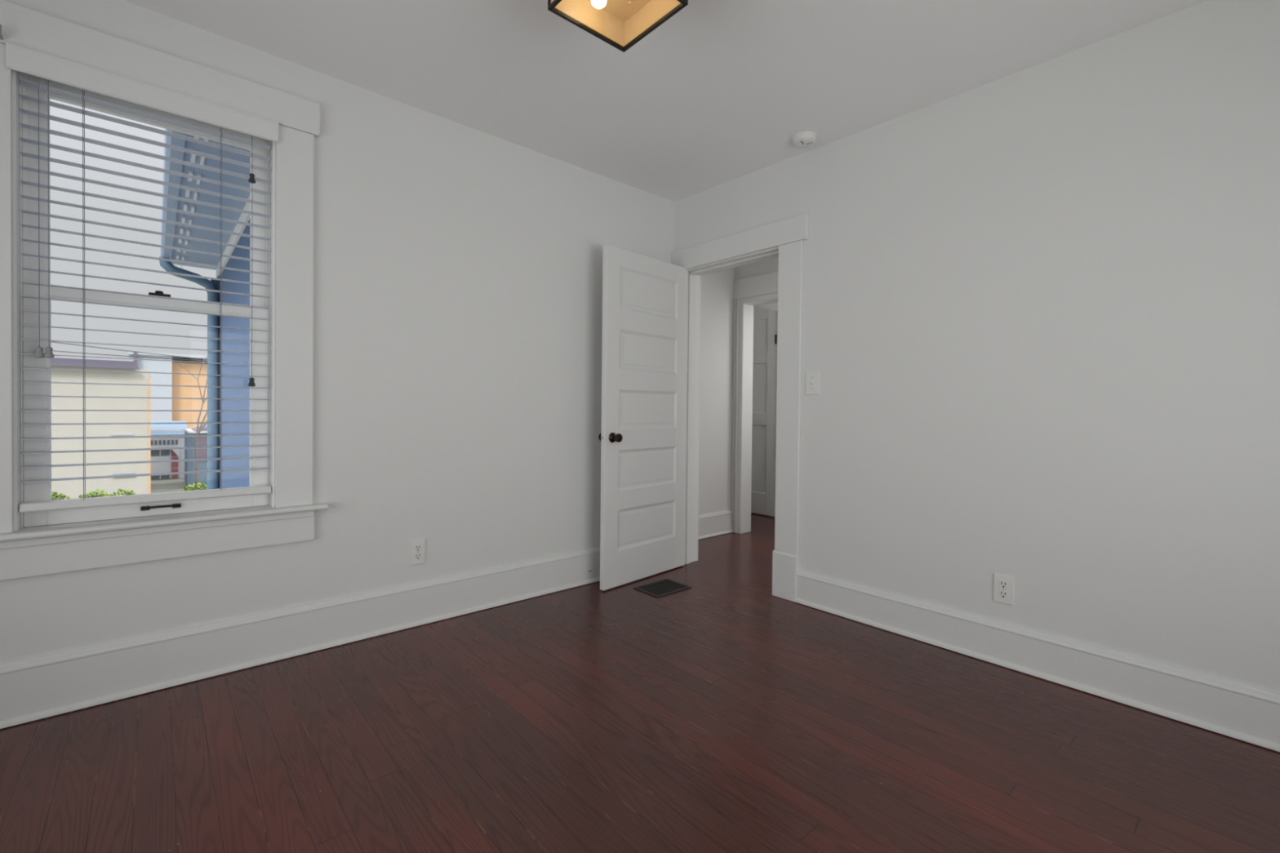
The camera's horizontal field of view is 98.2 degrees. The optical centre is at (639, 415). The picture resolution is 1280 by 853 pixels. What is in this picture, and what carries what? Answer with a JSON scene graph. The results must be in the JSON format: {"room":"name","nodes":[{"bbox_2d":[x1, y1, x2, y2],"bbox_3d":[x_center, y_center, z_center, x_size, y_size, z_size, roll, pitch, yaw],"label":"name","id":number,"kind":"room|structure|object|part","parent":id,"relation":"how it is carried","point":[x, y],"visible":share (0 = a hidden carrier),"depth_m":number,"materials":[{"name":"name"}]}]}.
{"room":"empty bedroom","nodes":[
{"label":"empty bedroom","id":0,"kind":"room"},
{"bbox_2d":[0,0,674,664],"bbox_3d":[-1.396,-0.311,2.677,4.520,2.750,0.160,0,1,-41],"label":"wall","id":1,"kind":"structure","parent":0,"point":[458,268],"depth_m":2.79,"materials":[{"name":"paint"}]},
{"bbox_2d":[0,0,328,581],"bbox_3d":[-1.903,-0.418,2.192,1.150,1.960,0.218,0,1,-41],"label":"window","id":2,"kind":"structure","parent":1,"relation":"in","point":[42,543],"depth_m":2.15,"materials":[{"name":"paint"}]},
{"bbox_2d":[0,24,4,41],"bbox_3d":[-2.139,-1.283,1.843,0.028,0.052,0.030,0,1,-41],"label":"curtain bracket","id":3,"kind":"object","parent":2,"relation":"attached to","point":[2,27],"visible":1,"depth_m":1.86,"materials":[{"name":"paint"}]},
{"bbox_3d":[-2.201,-0.425,1.849,0.142,1.655,0.020,0,1,-41],"label":"casing","id":4,"kind":"part","parent":2,"relation":"part of","materials":[{"name":"paint"}]},
{"bbox_2d":[4,42,279,512],"bbox_3d":[-1.874,-0.457,2.157,0.776,1.592,0.095,0,1,-41],"label":"window blind","id":5,"kind":"object","parent":2,"relation":"attached to","point":[27,61],"visible":1,"depth_m":2.11,"materials":[{"name":"plastic"}]},
{"bbox_3d":[-2.096,-0.718,1.932,0.002,0.956,0.002,0,1,-41],"label":"pull cord","id":6,"kind":"part","parent":5,"relation":"part of","materials":[{"name":"white fabric"}]},
{"bbox_3d":[-2.079,-0.719,1.947,0.002,0.954,0.002,0,1,-41],"label":"pull cord","id":7,"kind":"part","parent":5,"relation":"part of","materials":[{"name":"white fabric"}]},
{"bbox_3d":[-2.042,-0.444,2.034,0.002,1.505,0.056,0,1,-41],"label":"ladder cord","id":8,"kind":"part","parent":5,"relation":"part of","materials":[{"name":"white fabric"}]},
{"bbox_3d":[-1.876,-1.223,2.161,0.728,0.053,0.045,0,1,-41],"label":"head rail","id":9,"kind":"part","parent":5,"relation":"part of","materials":[{"name":"plastic"}]},
{"bbox_3d":[-1.891,0.323,2.179,0.732,0.030,0.063,0,1,-41],"label":"rail","id":10,"kind":"part","parent":5,"relation":"part of","materials":[{"name":"plastic"}]},
{"bbox_3d":[-1.740,-0.444,2.300,0.002,1.505,0.056,0,1,-41],"label":"ladder cord","id":11,"kind":"part","parent":5,"relation":"part of","materials":[{"name":"white fabric"}]},
{"bbox_3d":[-1.637,-0.678,2.336,0.002,1.036,0.002,0,1,-41],"label":"pull cord","id":12,"kind":"part","parent":5,"relation":"part of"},
{"bbox_3d":[-1.950,-1.218,2.246,0.628,0.072,0.035,0,1,-41],"label":"rail","id":13,"kind":"part","parent":2,"relation":"part of","materials":[{"name":"paint"}]},
{"bbox_3d":[-1.926,-0.455,2.219,0.616,0.042,0.035,0,1,-41],"label":"rail","id":14,"kind":"part","parent":2,"relation":"part of","materials":[{"name":"paint"}]},
{"bbox_3d":[-1.935,0.362,2.229,0.616,0.075,0.035,0,1,-41],"label":"rail","id":15,"kind":"part","parent":2,"relation":"part of","materials":[{"name":"paint"}]},
{"bbox_3d":[-1.851,-1.325,2.133,1.090,0.143,0.027,0,1,-41],"label":"head casing","id":16,"kind":"part","parent":2,"relation":"part of","materials":[{"name":"paint"}]},
{"bbox_3d":[-1.911,0.413,2.202,1.150,0.024,0.218,0,1,-41],"label":"sill","id":17,"kind":"part","parent":2,"relation":"part of","materials":[{"name":"paint"}]},
{"bbox_3d":[-1.523,-0.426,2.443,0.142,1.655,0.020,0,1,-41],"label":"casing","id":18,"kind":"part","parent":2,"relation":"part of","materials":[{"name":"paint"}]},
{"bbox_2d":[0,546,599,728],"bbox_3d":[-1.345,0.959,2.619,4.200,0.212,0.035,0,1,-41],"label":"baseboard","id":19,"kind":"structure","parent":1,"relation":"attached to","point":[32,689],"depth_m":2.35,"materials":[{"name":"paint"}]},
{"bbox_2d":[409,538,425,565],"bbox_3d":[-1.131,0.696,2.818,0.078,0.126,0.009,0,1,-41],"label":"wall outlet","id":20,"kind":"object","parent":1,"relation":"attached to","point":[417,547],"visible":1,"depth_m":2.81,"materials":[{"name":"white plastic"}]},
{"bbox_2d":[414,552,421,559],"bbox_3d":[-1.129,0.717,2.817,0.033,0.033,0.002,0,1,-41],"label":"receptacle","id":21,"kind":"object","parent":20,"relation":"attached to","point":[417,555],"depth_m":2.82,"materials":[{"name":"white plastic"}]},
{"bbox_2d":[414,544,421,551],"bbox_3d":[-1.129,0.674,2.816,0.033,0.033,0.002,0,1,-41],"label":"receptacle","id":22,"kind":"object","parent":20,"relation":"attached to","point":[417,547],"depth_m":2.82,"materials":[{"name":"white plastic"}]},
{"bbox_2d":[0,512,1279,852],"bbox_3d":[0.516,1.145,2.575,7.260,0.120,6.160,0,1,-41],"label":"floor","id":23,"kind":"structure","parent":0,"point":[722,713],"depth_m":1.80,"materials":[{"name":"brown wood"}]},
{"bbox_2d":[633,578,692,597],"bbox_3d":[0.141,1.068,3.435,0.290,0.006,0.224,0,1,-41],"label":"floor vent","id":24,"kind":"object","parent":23,"relation":"in","point":[664,587],"visible":1,"depth_m":3.43,"materials":[{"name":"black metal"}]},
{"bbox_2d":[121,0,1208,201],"bbox_3d":[0.001,-1.599,0.976,4.380,0.258,4.520,0,1,-41],"label":"ceiling","id":25,"kind":"structure","parent":0,"point":[719,92],"depth_m":2.37,"materials":[{"name":"paint"}]},
{"bbox_2d":[547,0,688,52],"bbox_3d":[-0.070,-1.391,1.725,0.311,0.239,0.311,0,1,-41],"label":"ceiling light","id":26,"kind":"object","parent":25,"relation":"attached to","point":[621,24],"visible":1,"depth_m":1.84,"materials":[{"name":"black metal"}]},
{"bbox_3d":[-0.167,-1.328,1.836,0.290,0.102,0.002,0,1,-41],"label":"glass","id":27,"kind":"part","parent":26,"relation":"part of","materials":[{"name":"glass"}]},
{"bbox_2d":[591,0,606,8],"bbox_3d":[-0.131,-1.331,1.755,0.050,0.072,0.050,0,1,-41],"label":"bulb","id":28,"kind":"object","parent":26,"relation":"attached to","point":[598,4],"depth_m":1.75,"materials":[{"name":"white glass"}]},
{"bbox_3d":[-0.070,-1.368,1.725,0.290,0.003,0.290,0,1,-41],"label":"plate","id":29,"kind":"part","parent":26,"relation":"part of","materials":[{"name":"gold metal"}]},
{"bbox_3d":[0.040,-1.326,1.822,0.002,0.102,0.296,0,1,-41],"label":"glass","id":30,"kind":"part","parent":26,"relation":"part of","materials":[{"name":"glass"}]},
{"bbox_2d":[791,131,817,148],"bbox_3d":[0.893,-1.491,3.010,0.132,0.044,0.132,0,1,-41],"label":"smoke detector","id":31,"kind":"object","parent":25,"relation":"attached to","point":[803,140],"visible":1,"depth_m":2.98,"materials":[{"name":"white plastic"}]},
{"bbox_2d":[698,267,734,515],"bbox_3d":[0.502,-0.252,4.804,1.140,2.620,0.120,0,1,-41],"label":"wall","id":32,"kind":"structure","parent":0,"point":[717,287],"depth_m":4.87,"materials":[{"name":"paint"}]},
{"bbox_2d":[697,510,733,539],"bbox_3d":[0.473,0.958,4.701,0.960,0.200,0.035,0,1,-41],"label":"baseboard","id":33,"kind":"structure","parent":32,"relation":"attached to","point":[713,524],"depth_m":4.86,"materials":[{"name":"paint"}]},
{"bbox_3d":[0.479,1.047,4.694,0.960,0.023,0.015,0,1,-41],"label":"shoe molding","id":34,"kind":"part","parent":33,"relation":"part of","materials":[{"name":"paint"}]},
{"bbox_2d":[734,257,778,279],"bbox_3d":[2.069,-0.223,3.726,0.115,2.620,3.567,0,1,-41],"label":"wall","id":35,"kind":"structure","parent":0,"point":[771,265],"depth_m":4.83,"materials":[{"name":"paint"}]},
{"bbox_2d":[730,271,777,533],"bbox_3d":[1.255,-0.083,4.665,0.192,2.299,1.087,0,1,-41],"label":"door frame","id":36,"kind":"structure","parent":35,"relation":"attached to","point":[761,291],"depth_m":4.96,"materials":[{"name":"paint"}]},
{"bbox_3d":[0.878,0.010,4.982,0.020,2.097,0.115,0,1,-41],"label":"casing","id":37,"kind":"part","parent":36,"relation":"part of","materials":[{"name":"paint"}]},
{"bbox_3d":[1.213,-1.007,4.599,0.020,0.046,0.872,0,1,-41],"label":"head casing","id":38,"kind":"part","parent":36,"relation":"part of","materials":[{"name":"paint"}]},
{"bbox_2d":[674,0,1279,693],"bbox_3d":[1.732,-0.276,2.415,0.160,2.750,4.360,0,1,-41],"label":"wall","id":39,"kind":"structure","parent":0,"point":[1040,309],"depth_m":2.27,"materials":[{"name":"paint"}]},
{"bbox_2d":[598,244,688,591],"bbox_3d":[0.049,0.015,3.636,0.167,2.090,0.809,1,1,43],"label":"door","id":40,"kind":"structure","parent":39,"relation":"in","point":[642,437],"depth_m":3.58,"materials":[{"name":"paint"}]},
{"bbox_3d":[-0.224,0.136,3.347,0.023,0.065,0.002,1,1,43],"label":"latch plate","id":41,"kind":"part","parent":40,"relation":"part of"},
{"bbox_3d":[-0.140,0.137,3.354,0.054,0.055,0.055,1,1,43],"label":"knob","id":42,"kind":"part","parent":40,"relation":"part of","materials":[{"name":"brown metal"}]},
{"bbox_2d":[671,213,808,602],"bbox_3d":[0.628,-0.045,3.669,0.218,2.234,1.165,0,1,-41],"label":"door frame","id":43,"kind":"structure","parent":39,"relation":"attached to","point":[783,239],"depth_m":3.29,"materials":[{"name":"paint"}]},
{"bbox_3d":[0.378,0.021,4.096,0.020,2.087,0.155,0,1,-41],"label":"casing","id":44,"kind":"part","parent":43,"relation":"part of","materials":[{"name":"paint"}]},
{"bbox_3d":[0.595,-1.088,3.571,0.026,0.146,1.094,0,1,-41],"label":"head casing","id":45,"kind":"part","parent":43,"relation":"part of","materials":[{"name":"paint"}]},
{"bbox_3d":[0.874,-0.100,3.258,0.020,1.816,0.155,0,1,-41],"label":"casing","id":46,"kind":"part","parent":43,"relation":"part of","materials":[{"name":"paint"}]},
{"bbox_2d":[805,371,819,395],"bbox_3d":[0.976,-0.183,3.142,0.018,0.132,0.086,0,1,-41],"label":"light switch","id":47,"kind":"object","parent":39,"relation":"attached to","point":[812,378],"visible":1,"depth_m":3.14,"materials":[{"name":"white plastic"}]},
{"bbox_2d":[993,573,1014,605],"bbox_3d":[1.601,0.766,2.438,0.009,0.126,0.078,0,1,-41],"label":"wall outlet","id":48,"kind":"object","parent":39,"relation":"attached to","point":[1003,585],"visible":1,"depth_m":2.44,"materials":[{"name":"white plastic"}]},
{"bbox_2d":[999,590,1008,598],"bbox_3d":[1.598,0.787,2.436,0.002,0.033,0.033,0,1,-41],"label":"receptacle","id":49,"kind":"object","parent":48,"relation":"attached to","point":[1002,593],"depth_m":2.43,"materials":[{"name":"white plastic"}]},
{"bbox_2d":[999,580,1008,588],"bbox_3d":[1.599,0.744,2.436,0.002,0.033,0.033,0,1,-41],"label":"receptacle","id":50,"kind":"object","parent":48,"relation":"attached to","point":[1002,584],"depth_m":2.43,"materials":[{"name":"white plastic"}]},
{"bbox_2d":[794,569,1279,751],"bbox_3d":[1.942,1.014,2.029,0.035,0.183,3.143,0,1,-41],"label":"baseboard","id":51,"kind":"structure","parent":39,"relation":"attached to","point":[1245,713],"depth_m":2.25,"materials":[{"name":"paint"}]},
{"bbox_3d":[1.634,-0.250,5.561,0.120,2.620,2.500,0,1,-41],"label":"wall","id":52,"kind":"structure","parent":0,"visible":0},
{"bbox_2d":[751,306,777,516],"bbox_3d":[1.144,-0.056,5.992,0.046,2.188,0.812,0,1,-41],"label":"door","id":53,"kind":"structure","parent":52,"relation":"in","point":[765,320],"depth_m":5.81,"materials":[{"name":"white paint"}]},
{"bbox_2d":[774,311,777,512],"bbox_3d":[1.464,-0.043,5.630,0.045,2.199,0.162,0,1,-41],"label":"door frame","id":54,"kind":"structure","parent":52,"relation":"attached to","point":[777,311],"depth_m":5.68,"materials":[{"name":"paint"}]},
{"label":"outside","id":55,"kind":"structure","parent":0,"visible":0},
{"bbox_2d":[151,478,204,493],"bbox_3d":[-24.898,2.562,28.878,85.000,0.300,69.550,0,1,-41],"label":"ground","id":56,"kind":"structure","parent":55,"point":[161,486],"depth_m":20.45,"materials":[{"name":"grey concrete"}]},
{"bbox_2d":[51,491,73,500],"bbox_3d":[-14.703,2.308,13.833,1.012,0.869,0.655,0,1,-41],"label":"shrub","id":57,"kind":"object","parent":56,"relation":"on","point":[55,496],"visible":0.07,"depth_m":13.89,"materials":[{"name":"green plant"}]},
{"bbox_2d":[74,488,112,498],"bbox_3d":[-14.399,2.342,14.637,0.947,0.789,0.633,0,1,-41],"label":"shrub","id":58,"kind":"object","parent":56,"relation":"on","point":[100,492],"visible":0.16,"depth_m":14.63,"materials":[{"name":"green plant"}]},
{"bbox_2d":[51,357,151,500],"bbox_3d":[-18.930,0.463,17.140,5.700,4.300,5.400,0,1,-41],"label":"house","id":59,"kind":"structure","parent":56,"relation":"on","point":[73,489],"depth_m":16.41,"materials":[{"name":"paint"}]},
{"bbox_2d":[110,433,133,435],"bbox_3d":[-15.619,0.577,16.701,0.500,0.050,0.030,0,1,-41],"label":"vent","id":60,"kind":"object","parent":59,"relation":"attached to","point":[110,433],"depth_m":16.69,"materials":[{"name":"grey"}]},
{"bbox_2d":[112,473,135,475],"bbox_3d":[-15.594,1.822,16.749,0.500,0.100,0.030,0,1,-41],"label":"vent","id":61,"kind":"object","parent":59,"relation":"attached to","point":[113,473],"depth_m":16.72,"materials":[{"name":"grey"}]},
{"bbox_2d":[111,488,136,496],"bbox_3d":[-14.253,2.372,15.298,0.847,0.716,0.540,0,1,-41],"label":"shrub","id":62,"kind":"object","parent":56,"relation":"on","point":[130,491],"visible":0.1,"depth_m":15.28,"materials":[{"name":"green plant"}]},
{"bbox_2d":[128,351,207,428],"bbox_3d":[-21.791,-0.219,29.049,7.300,5.320,5.700,0,1,-41],"label":"building","id":63,"kind":"structure","parent":56,"relation":"on","point":[164,366],"depth_m":25.94,"materials":[{"name":"paint"}]},
{"bbox_2d":[151,421,186,479],"bbox_3d":[-19.816,1.385,22.967,1.550,2.300,3.100,0,1,-41],"label":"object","id":64,"kind":"structure","parent":56,"relation":"on","point":[175,428],"depth_m":22.10,"materials":[{"name":"white metal"}]},
{"bbox_3d":[-19.112,1.460,21.830,0.270,0.290,0.020,0,1,-41],"label":"pane","id":65,"kind":"part","parent":64,"relation":"part of","materials":[{"name":"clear glass"}]},
{"bbox_3d":[-19.122,2.425,21.842,0.270,0.180,0.020,0,1,-41],"label":"pane","id":66,"kind":"part","parent":64,"relation":"part of","materials":[{"name":"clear glass"}]},
{"bbox_3d":[-18.789,1.068,21.879,0.820,0.180,0.040,0,1,-41],"label":"dentil trim","id":67,"kind":"part","parent":64,"relation":"part of","materials":[{"name":"white wood"}]},
{"bbox_3d":[-18.883,1.460,22.032,0.260,0.290,0.020,0,1,-41],"label":"pane","id":68,"kind":"part","parent":64,"relation":"part of","materials":[{"name":"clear glass"}]},
{"bbox_3d":[-18.892,2.425,22.043,0.260,0.180,0.020,0,1,-41],"label":"pane","id":69,"kind":"part","parent":64,"relation":"part of","materials":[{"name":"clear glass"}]},
{"bbox_3d":[-18.405,1.922,22.306,0.140,1.270,0.130,0,1,-41],"label":"porch post","id":70,"kind":"part","parent":64,"relation":"part of","materials":[{"name":"white wood"}]},
{"bbox_2d":[174,355,207,487],"bbox_3d":[-15.258,0.190,20.155,2.634,4.849,2.041,1,1,27],"label":"bare tree","id":71,"kind":"object","parent":56,"relation":"on","point":[198,430],"visible":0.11,"depth_m":19.54,"materials":[{"name":"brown plant"}]},
{"bbox_2d":[181,481,207,491],"bbox_3d":[-14.337,2.410,17.885,0.801,0.563,0.527,0,1,-41],"label":"shrub","id":72,"kind":"object","parent":56,"relation":"on","point":[198,486],"visible":0.39,"depth_m":17.83,"materials":[{"name":"green plant"}]},
{"bbox_2d":[184,424,207,488],"bbox_3d":[-15.628,1.190,21.846,3.530,2.800,2.900,0,1,-41],"label":"garage","id":73,"kind":"structure","parent":56,"relation":"on","point":[189,442],"depth_m":19.96,"materials":[{"name":"grey"}]},
{"bbox_3d":[-15.811,1.166,19.983,0.340,0.950,0.060,0,1,-41],"label":"door","id":74,"kind":"part","parent":73,"relation":"part of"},
{"bbox_2d":[158,128,250,489],"bbox_3d":[-3.294,-0.573,8.356,5.965,6.900,7.010,0,1,-41],"label":"house","id":75,"kind":"structure","parent":56,"relation":"on","point":[233,478],"depth_m":7.18,"materials":[{"name":"paint"}]},
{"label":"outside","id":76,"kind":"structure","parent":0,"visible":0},
{"bbox_2d":[50,341,207,359],"bbox_3d":[-14.755,-1.969,15.031,9.202,0.821,0.024,0,1,-41],"label":"power line","id":77,"kind":"object","parent":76,"point":[51,341],"visible":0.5,"depth_m":15.42,"materials":[{"name":"black rubber"}]},
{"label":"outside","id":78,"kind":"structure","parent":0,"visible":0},
{"bbox_2d":[52,350,207,361],"bbox_3d":[-15.416,-1.844,15.784,9.201,0.302,0.024,0,1,-41],"label":"power line","id":79,"kind":"object","parent":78,"point":[52,350],"visible":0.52,"depth_m":16.17,"materials":[{"name":"black rubber"}]}
]}

